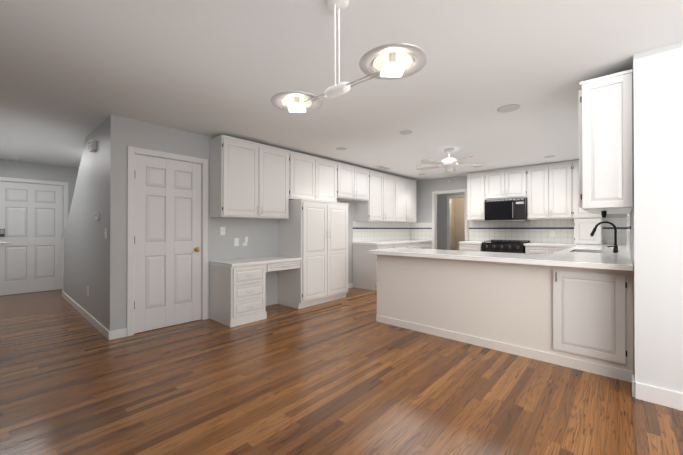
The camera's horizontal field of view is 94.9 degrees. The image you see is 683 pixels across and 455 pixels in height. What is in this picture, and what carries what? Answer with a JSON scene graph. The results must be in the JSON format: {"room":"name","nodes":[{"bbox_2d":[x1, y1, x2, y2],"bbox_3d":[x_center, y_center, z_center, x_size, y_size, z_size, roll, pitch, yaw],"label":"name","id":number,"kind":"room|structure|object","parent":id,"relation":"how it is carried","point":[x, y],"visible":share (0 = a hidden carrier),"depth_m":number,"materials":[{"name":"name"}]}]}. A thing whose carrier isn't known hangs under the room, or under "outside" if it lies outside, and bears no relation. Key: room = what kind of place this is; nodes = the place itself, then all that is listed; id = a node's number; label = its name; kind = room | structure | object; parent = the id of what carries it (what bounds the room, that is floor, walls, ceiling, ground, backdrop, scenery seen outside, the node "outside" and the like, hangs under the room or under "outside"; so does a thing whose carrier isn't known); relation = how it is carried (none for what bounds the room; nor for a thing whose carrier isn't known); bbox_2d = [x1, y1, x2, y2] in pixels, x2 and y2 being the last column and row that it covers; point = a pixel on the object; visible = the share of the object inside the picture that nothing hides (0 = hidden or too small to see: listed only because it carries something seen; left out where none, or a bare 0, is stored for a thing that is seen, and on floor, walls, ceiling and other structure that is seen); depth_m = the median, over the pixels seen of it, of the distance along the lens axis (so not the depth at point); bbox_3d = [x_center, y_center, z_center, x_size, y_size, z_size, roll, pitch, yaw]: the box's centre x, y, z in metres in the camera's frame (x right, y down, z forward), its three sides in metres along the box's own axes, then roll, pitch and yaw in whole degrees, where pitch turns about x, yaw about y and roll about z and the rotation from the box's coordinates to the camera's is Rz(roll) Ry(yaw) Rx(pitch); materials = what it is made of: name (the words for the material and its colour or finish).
{"room":"kitchen","nodes":[
{"label":"kitchen","id":0,"kind":"room"},
{"bbox_2d":[0,159,78,216],"bbox_3d":[-5.752,0.006,6.037,0.120,2.440,2.520,0,0,42],"label":"wall","id":1,"kind":"structure","parent":0,"point":[25,170],"depth_m":5.98,"materials":[{"name":"grey paint"}]},
{"bbox_2d":[0,181,62,295],"bbox_3d":[-5.824,0.197,5.886,0.096,2.046,0.903,0,0,42],"label":"front door","id":2,"kind":"structure","parent":1,"relation":"in","point":[31,225],"depth_m":5.88,"materials":[{"name":"white paint"}]},
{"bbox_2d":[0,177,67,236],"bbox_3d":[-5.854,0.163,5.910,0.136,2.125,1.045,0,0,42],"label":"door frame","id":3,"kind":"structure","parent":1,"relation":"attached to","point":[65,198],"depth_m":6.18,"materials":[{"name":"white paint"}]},
{"bbox_2d":[63,117,107,327],"bbox_3d":[-3.709,-0.001,4.549,3.110,2.440,0.120,0,0,42],"label":"wall","id":4,"kind":"structure","parent":0,"point":[85,252],"depth_m":4.07,"materials":[{"name":"grey paint"}]},
{"bbox_2d":[61,237,63,291],"bbox_3d":[-4.895,0.694,5.605,0.100,1.060,0.170,0,0,42],"label":"trim","id":5,"kind":"structure","parent":4,"relation":"attached to","point":[62,260],"depth_m":5.54,"materials":[{"name":"white paint"}]},
{"bbox_2d":[88,140,96,151],"bbox_3d":[-3.078,-1.004,3.873,0.170,0.120,0.052,0,0,42],"label":"door chime","id":6,"kind":"object","parent":4,"relation":"attached to","point":[92,145],"visible":1,"depth_m":3.83,"materials":[{"name":"white plastic"}]},
{"bbox_2d":[62,292,126,339],"bbox_3d":[-3.653,1.171,4.506,3.244,0.095,0.167,0,0,42],"label":"baseboard","id":7,"kind":"structure","parent":4,"relation":"attached to","point":[103,330],"depth_m":3.71,"materials":[{"name":"white paint"}]},
{"bbox_2d":[95,212,99,219],"bbox_3d":[-2.906,-0.135,3.731,0.080,0.090,0.028,0,0,42],"label":"thermostat","id":8,"kind":"object","parent":4,"relation":"attached to","point":[97,215],"visible":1,"depth_m":3.71,"materials":[{"name":"white plastic"}]},
{"bbox_2d":[107,114,355,330],"bbox_3d":[-0.357,0.006,5.880,0.120,2.440,6.570,0,0,42],"label":"wall","id":9,"kind":"structure","parent":0,"point":[260,234],"depth_m":3.75,"materials":[{"name":"grey paint"}]},
{"bbox_2d":[134,154,200,333],"bbox_3d":[-2.094,0.187,3.841,0.107,2.046,0.768,0,0,42],"label":"closet door","id":10,"kind":"structure","parent":9,"relation":"in","point":[167,247],"depth_m":3.83,"materials":[{"name":"white paint"}]},
{"bbox_2d":[127,146,207,335],"bbox_3d":[-2.132,0.153,3.878,0.136,2.125,0.910,0,0,42],"label":"trim","id":11,"kind":"structure","parent":9,"relation":"attached to","point":[132,152],"depth_m":3.60,"materials":[{"name":"white paint"}]},
{"bbox_2d":[220,227,224,234],"bbox_3d":[-1.641,0.048,4.338,0.013,0.116,0.072,0,0,42],"label":"light switch","id":12,"kind":"object","parent":9,"relation":"attached to","point":[222,230],"visible":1,"depth_m":4.33,"materials":[{"name":"white plastic"}]},
{"bbox_2d":[234,238,238,245],"bbox_3d":[-1.505,0.209,4.492,0.009,0.116,0.072,0,0,42],"label":"outlet","id":13,"kind":"object","parent":9,"relation":"attached to","point":[236,241],"visible":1,"depth_m":4.49,"materials":[{"name":"white plastic"}]},
{"bbox_2d":[209,134,292,218],"bbox_3d":[-1.256,-0.657,4.519,0.351,1.042,1.155,0,0,42],"label":"upper cabinet","id":14,"kind":"object","parent":9,"relation":"attached to","point":[250,179],"depth_m":4.25,"materials":[{"name":"white paint"}]},
{"bbox_2d":[293,151,340,201],"bbox_3d":[-0.537,-0.806,5.325,0.351,0.737,1.155,0,0,42],"label":"upper cabinet","id":15,"kind":"object","parent":9,"relation":"attached to","point":[314,178],"depth_m":5.19,"materials":[{"name":"white paint"}]},
{"bbox_2d":[341,163,368,201],"bbox_3d":[0.113,-0.852,6.054,0.351,0.637,0.949,0,0,42],"label":"upper cabinet","id":16,"kind":"object","parent":9,"relation":"attached to","point":[354,179],"depth_m":5.96,"materials":[{"name":"white paint"}]},
{"bbox_2d":[356,170,396,221],"bbox_3d":[0.750,-0.646,6.767,0.351,1.042,1.115,0,0,42],"label":"upper cabinet","id":17,"kind":"object","parent":9,"relation":"attached to","point":[381,206],"depth_m":6.58,"materials":[{"name":"white paint"}]},
{"bbox_2d":[353,221,409,241],"bbox_3d":[1.016,0.090,7.322,0.006,0.435,2.350,0,0,42],"label":"backsplash","id":18,"kind":"structure","parent":9,"relation":"attached to","point":[373,231],"depth_m":7.15,"materials":[{"name":"tile"}]},
{"bbox_2d":[397,176,415,221],"bbox_3d":[1.382,-0.642,7.475,0.351,1.042,1.039,0,0,42],"label":"upper cabinet","id":19,"kind":"object","parent":9,"relation":"attached to","point":[406,188],"depth_m":7.38,"materials":[{"name":"white paint"}]},
{"bbox_2d":[0,287,682,454],"bbox_3d":[1.318,1.246,5.002,12.040,0.050,10.640,0,0,42],"label":"floor","id":20,"kind":"structure","parent":0,"point":[348,374],"depth_m":2.28,"materials":[{"name":"brown wood"}]},
{"bbox_2d":[209,264,266,327],"bbox_3d":[-1.374,0.850,4.176,0.621,0.735,0.520,0,0,42],"label":"drawers","id":21,"kind":"object","parent":20,"relation":"on","point":[237,296],"visible":1,"depth_m":3.98,"materials":[{"name":"white paint"}]},
{"bbox_2d":[209,256,301,271],"bbox_3d":[-1.174,0.525,4.413,0.606,0.157,1.118,0,0,42],"label":"desk","id":22,"kind":"object","parent":21,"relation":"on","point":[276,263],"visible":1,"depth_m":4.32,"materials":[{"name":"white stone"}]},
{"bbox_2d":[278,199,348,308],"bbox_3d":[-0.435,0.403,5.230,0.621,1.640,1.100,0,0,42],"label":"pantry","id":23,"kind":"object","parent":20,"relation":"on","point":[313,234],"visible":1,"depth_m":4.91,"materials":[{"name":"white paint"}]},
{"bbox_2d":[353,244,396,289],"bbox_3d":[0.678,0.789,6.484,0.608,0.880,0.656,0,0,42],"label":"base cabinet","id":24,"kind":"object","parent":20,"relation":"on","point":[364,269],"depth_m":6.24,"materials":[{"name":"white paint"}]},
{"bbox_2d":[397,243,408,247],"bbox_3d":[1.039,0.791,6.889,0.608,0.880,0.732,0,0,42],"label":"base cabinet","id":25,"kind":"object","parent":20,"relation":"on","point":[398,245],"depth_m":6.78,"materials":[{"name":"white paint"}]},
{"bbox_2d":[409,243,420,248],"bbox_3d":[1.425,0.793,7.321,0.608,0.880,0.732,0,0,42],"label":"base cabinet","id":26,"kind":"object","parent":20,"relation":"on","point":[411,245],"depth_m":7.16,"materials":[{"name":"white paint"}]},
{"bbox_2d":[421,242,431,248],"bbox_3d":[1.795,0.795,7.736,0.608,0.880,0.684,0,0,42],"label":"base cabinet","id":27,"kind":"object","parent":20,"relation":"on","point":[424,245],"depth_m":7.57,"materials":[{"name":"white paint"}]},
{"bbox_2d":[352,239,431,245],"bbox_3d":[1.236,0.329,7.109,0.613,0.045,2.368,0,0,42],"label":"countertop","id":28,"kind":"structure","parent":27,"relation":"on","point":[389,242],"depth_m":6.67,"materials":[{"name":"white stone"}]},
{"bbox_2d":[376,254,551,362],"bbox_3d":[1.387,0.775,3.628,1.975,0.880,0.621,0,0,42],"label":"half wall","id":29,"kind":"structure","parent":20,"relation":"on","point":[504,307],"depth_m":3.26,"materials":[{"name":"white paint"}]},
{"bbox_2d":[459,244,481,250],"bbox_3d":[2.888,0.790,6.804,0.454,0.880,0.618,0,0,42],"label":"base cabinet","id":30,"kind":"object","parent":20,"relation":"on","point":[462,247],"depth_m":6.57,"materials":[{"name":"white paint"}]},
{"bbox_2d":[482,240,529,252],"bbox_3d":[3.328,0.746,6.355,0.744,0.965,0.684,0,0,42],"label":"range","id":31,"kind":"object","parent":20,"relation":"on","point":[511,246],"visible":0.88,"depth_m":6.16,"materials":[{"name":"black metal"}]},
{"bbox_2d":[525,246,542,253],"bbox_3d":[3.825,0.786,5.968,0.456,0.880,0.618,0,0,42],"label":"base cabinet","id":32,"kind":"object","parent":20,"relation":"on","point":[528,249],"depth_m":5.80,"materials":[{"name":"white paint"}]},
{"bbox_2d":[543,246,570,254],"bbox_3d":[4.045,0.785,5.772,0.438,0.880,0.618,0,0,42],"label":"base cabinet","id":33,"kind":"object","parent":20,"relation":"on","point":[546,250],"depth_m":5.61,"materials":[{"name":"white paint"}]},
{"bbox_2d":[552,266,632,382],"bbox_3d":[2.275,0.771,2.836,0.521,0.880,0.621,0,0,42],"label":"base cabinet","id":34,"kind":"object","parent":20,"relation":"on","point":[581,319],"depth_m":2.59,"materials":[{"name":"white paint"}]},
{"bbox_2d":[0,0,682,180],"bbox_3d":[1.318,-1.249,5.014,12.040,0.060,10.640,0,0,42],"label":"ceiling","id":35,"kind":"structure","parent":0,"point":[74,74],"depth_m":2.47,"materials":[{"name":"white paint"}]},
{"bbox_2d":[271,0,427,112],"bbox_3d":[-0.017,-0.975,1.700,1.006,0.520,0.316,0,0,42],"label":"pendant light","id":36,"kind":"object","parent":35,"relation":"hanging from","point":[391,61],"visible":1,"depth_m":1.57,"materials":[{"name":"white glass"}]},
{"bbox_2d":[375,165,390,168],"bbox_3d":[0.843,-1.204,6.283,0.160,0.013,0.360,0,0,42],"label":"ceiling vent","id":37,"kind":"object","parent":35,"relation":"in","point":[383,167],"visible":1,"depth_m":6.26,"materials":[{"name":"white plastic"}]},
{"bbox_2d":[400,130,411,134],"bbox_3d":[0.829,-1.219,4.030,0.164,0.004,0.164,0,0,42],"label":"recessed light","id":38,"kind":"object","parent":35,"relation":"in","point":[407,132],"visible":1,"depth_m":4.02,"materials":[{"name":"grey"}]},
{"bbox_2d":[416,148,473,181],"bbox_3d":[1.648,-0.962,4.921,1.034,0.515,1.078,0,0,42],"label":"fan","id":39,"kind":"object","parent":35,"relation":"hanging from","point":[448,164],"visible":1,"depth_m":4.82,"materials":[{"name":"grey"}]},
{"bbox_2d":[497,104,519,112],"bbox_3d":[1.717,-1.223,3.223,0.210,0.005,0.210,0,0,42],"label":"speaker","id":40,"kind":"object","parent":35,"relation":"attached to","point":[508,108],"visible":1,"depth_m":3.22},
{"bbox_2d":[437,193,464,249],"bbox_3d":[3.392,0.019,8.465,1.650,2.440,0.120,0,0,42],"label":"wall","id":41,"kind":"structure","parent":0,"point":[441,221],"depth_m":8.85,"materials":[{"name":"grey paint"}]},
{"bbox_2d":[447,195,464,249],"bbox_3d":[3.323,0.176,8.514,0.890,2.125,0.136,0,0,42],"label":"door frame","id":42,"kind":"structure","parent":41,"relation":"attached to","point":[449,221],"depth_m":8.73,"materials":[{"name":"white paint"}]},
{"bbox_2d":[451,198,454,249],"bbox_3d":[3.195,0.024,9.505,0.010,2.440,1.170,0,0,42],"label":"wall","id":43,"kind":"structure","parent":0,"point":[452,199],"depth_m":9.84,"materials":[{"name":"beige paint"}]},
{"bbox_2d":[455,197,464,249],"bbox_3d":[4.262,0.023,9.431,1.700,2.440,0.120,0,0,42],"label":"wall","id":44,"kind":"structure","parent":0,"point":[457,220],"depth_m":9.85,"materials":[{"name":"beige paint"}]},
{"bbox_2d":[416,175,626,242],"bbox_3d":[3.399,0.011,6.850,4.190,2.440,0.120,0,0,42],"label":"wall","id":45,"kind":"structure","parent":0,"point":[425,189],"depth_m":7.82,"materials":[{"name":"grey paint"}]},
{"bbox_2d":[432,189,467,248],"bbox_3d":[2.614,0.171,7.539,0.870,2.125,0.136,0,0,42],"label":"door frame","id":46,"kind":"structure","parent":45,"relation":"attached to","point":[434,218],"depth_m":7.74,"materials":[{"name":"white paint"}]},
{"bbox_2d":[467,170,490,219],"bbox_3d":[3.033,-0.676,6.861,0.455,1.043,0.351,0,0,42],"label":"upper cabinet","id":47,"kind":"object","parent":45,"relation":"attached to","point":[478,183],"depth_m":6.73,"materials":[{"name":"white paint"}]},
{"bbox_2d":[491,166,526,199],"bbox_3d":[3.438,-0.893,6.501,0.779,0.613,0.351,0,0,42],"label":"upper cabinet","id":48,"kind":"object","parent":45,"relation":"attached to","point":[506,183],"depth_m":6.32,"materials":[{"name":"white paint"}]},
{"bbox_2d":[485,198,529,221],"bbox_3d":[3.405,-0.348,6.462,0.756,0.463,0.449,0,0,42],"label":"microwave","id":49,"kind":"object","parent":48,"relation":"attached to","point":[507,210],"visible":1,"depth_m":6.29,"materials":[{"name":"black metal"}]},
{"bbox_2d":[410,218,626,244],"bbox_3d":[3.359,0.073,6.801,4.184,0.465,0.006,0,0,42],"label":"backsplash","id":50,"kind":"structure","parent":45,"relation":"attached to","point":[536,231],"depth_m":6.37,"materials":[{"name":"tile"}]},
{"bbox_2d":[527,161,566,219],"bbox_3d":[3.997,-0.681,6.000,0.872,1.043,0.351,0,0,42],"label":"upper cabinet","id":51,"kind":"object","parent":45,"relation":"attached to","point":[549,191],"depth_m":5.89,"materials":[{"name":"white paint"}]},
{"bbox_2d":[550,231,554,236],"bbox_3d":[4.115,0.127,6.113,0.072,0.116,0.009,0,0,42],"label":"electrical outlet","id":52,"kind":"object","parent":45,"relation":"attached to","point":[552,233],"visible":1,"depth_m":6.11,"materials":[{"name":"white plastic"}]},
{"bbox_2d":[567,160,602,218],"bbox_3d":[4.389,-0.682,5.650,0.484,1.043,0.351,0,0,42],"label":"upper cabinet","id":53,"kind":"object","parent":45,"relation":"attached to","point":[574,211],"depth_m":5.61,"materials":[{"name":"white paint"}]},
{"bbox_2d":[627,68,633,374],"bbox_3d":[3.633,-0.004,3.877,0.120,2.440,4.245,0,0,42],"label":"wall","id":54,"kind":"structure","parent":0,"point":[632,235],"depth_m":2.46,"materials":[{"name":"grey paint"}]},
{"bbox_2d":[578,69,632,213],"bbox_3d":[2.392,-0.650,2.848,0.353,1.012,1.197,0,0,42],"label":"upper cabinet","id":55,"kind":"object","parent":54,"relation":"attached to","point":[605,103],"visible":1,"depth_m":2.39,"materials":[{"name":"white paint"}]},
{"bbox_2d":[601,211,606,217],"bbox_3d":[2.257,-0.114,2.696,0.036,0.058,0.036,0,0,42],"label":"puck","id":56,"kind":"object","parent":55,"relation":"attached to","point":[603,214],"visible":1,"depth_m":2.68,"materials":[{"name":"black plastic"}]},
{"bbox_2d":[626,212,630,257],"bbox_3d":[3.802,0.075,4.160,0.006,0.435,3.344,0,0,42],"label":"backsplash","id":57,"kind":"structure","parent":54,"relation":"attached to","point":[628,232],"depth_m":3.65,"materials":[{"name":"tile"}]},
{"bbox_2d":[633,41,682,392],"bbox_3d":[3.426,-0.018,1.122,3.480,2.440,0.140,0,0,42],"label":"wall","id":58,"kind":"structure","parent":0,"point":[658,192],"depth_m":2.15,"materials":[{"name":"white paint"}]},
{"bbox_2d":[632,374,682,410],"bbox_3d":[3.416,1.145,1.116,3.494,0.115,0.154,0,0,42],"label":"baseboard","id":59,"kind":"structure","parent":58,"relation":"attached to","point":[659,396],"depth_m":2.14,"materials":[{"name":"white paint"}]},
{"bbox_3d":[3.349,0.777,4.136,0.651,0.880,2.746,0,0,42],"label":"base cabinet","id":60,"kind":"object","parent":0,"visible":0},
{"bbox_2d":[369,248,546,264],"bbox_3d":[1.283,0.312,3.666,1.843,0.045,0.753,0,0,42],"label":"countertop","id":61,"kind":"structure","parent":60,"relation":"on","point":[518,258],"depth_m":3.35,"materials":[{"name":"white stone"}]},
{"bbox_2d":[459,241,485,244],"bbox_3d":[2.897,0.328,6.799,0.479,0.045,0.618,0,0,42],"label":"countertop","id":62,"kind":"structure","parent":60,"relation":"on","point":[462,242],"depth_m":6.64,"materials":[{"name":"white stone"}]},
{"bbox_2d":[524,242,575,246],"bbox_3d":[3.940,0.323,5.868,0.812,0.045,0.618,0,0,42],"label":"countertop","id":63,"kind":"structure","parent":60,"relation":"on","point":[531,243],"depth_m":5.71,"materials":[{"name":"white stone"}]},
{"bbox_2d":[574,218,602,244],"bbox_3d":[4.420,0.072,5.613,0.380,0.455,0.361,0,0,42],"label":"appliance garage","id":64,"kind":"object","parent":63,"relation":"on","point":[583,228],"visible":1,"depth_m":5.49,"materials":[{"name":"white paint"}]},
{"bbox_2d":[534,244,632,270],"bbox_3d":[3.319,0.314,4.090,0.630,0.045,4.098,0,0,42],"label":"countertop","id":65,"kind":"structure","parent":60,"relation":"on","point":[603,256],"depth_m":2.89,"materials":[{"name":"white stone"}]},
{"bbox_2d":[590,221,618,252],"bbox_3d":[3.125,0.107,3.737,0.268,0.367,0.243,0,0,42],"label":"faucet","id":66,"kind":"object","parent":65,"relation":"on","point":[615,248],"visible":1,"depth_m":3.74,"materials":[{"name":"black metal"}]}
]}

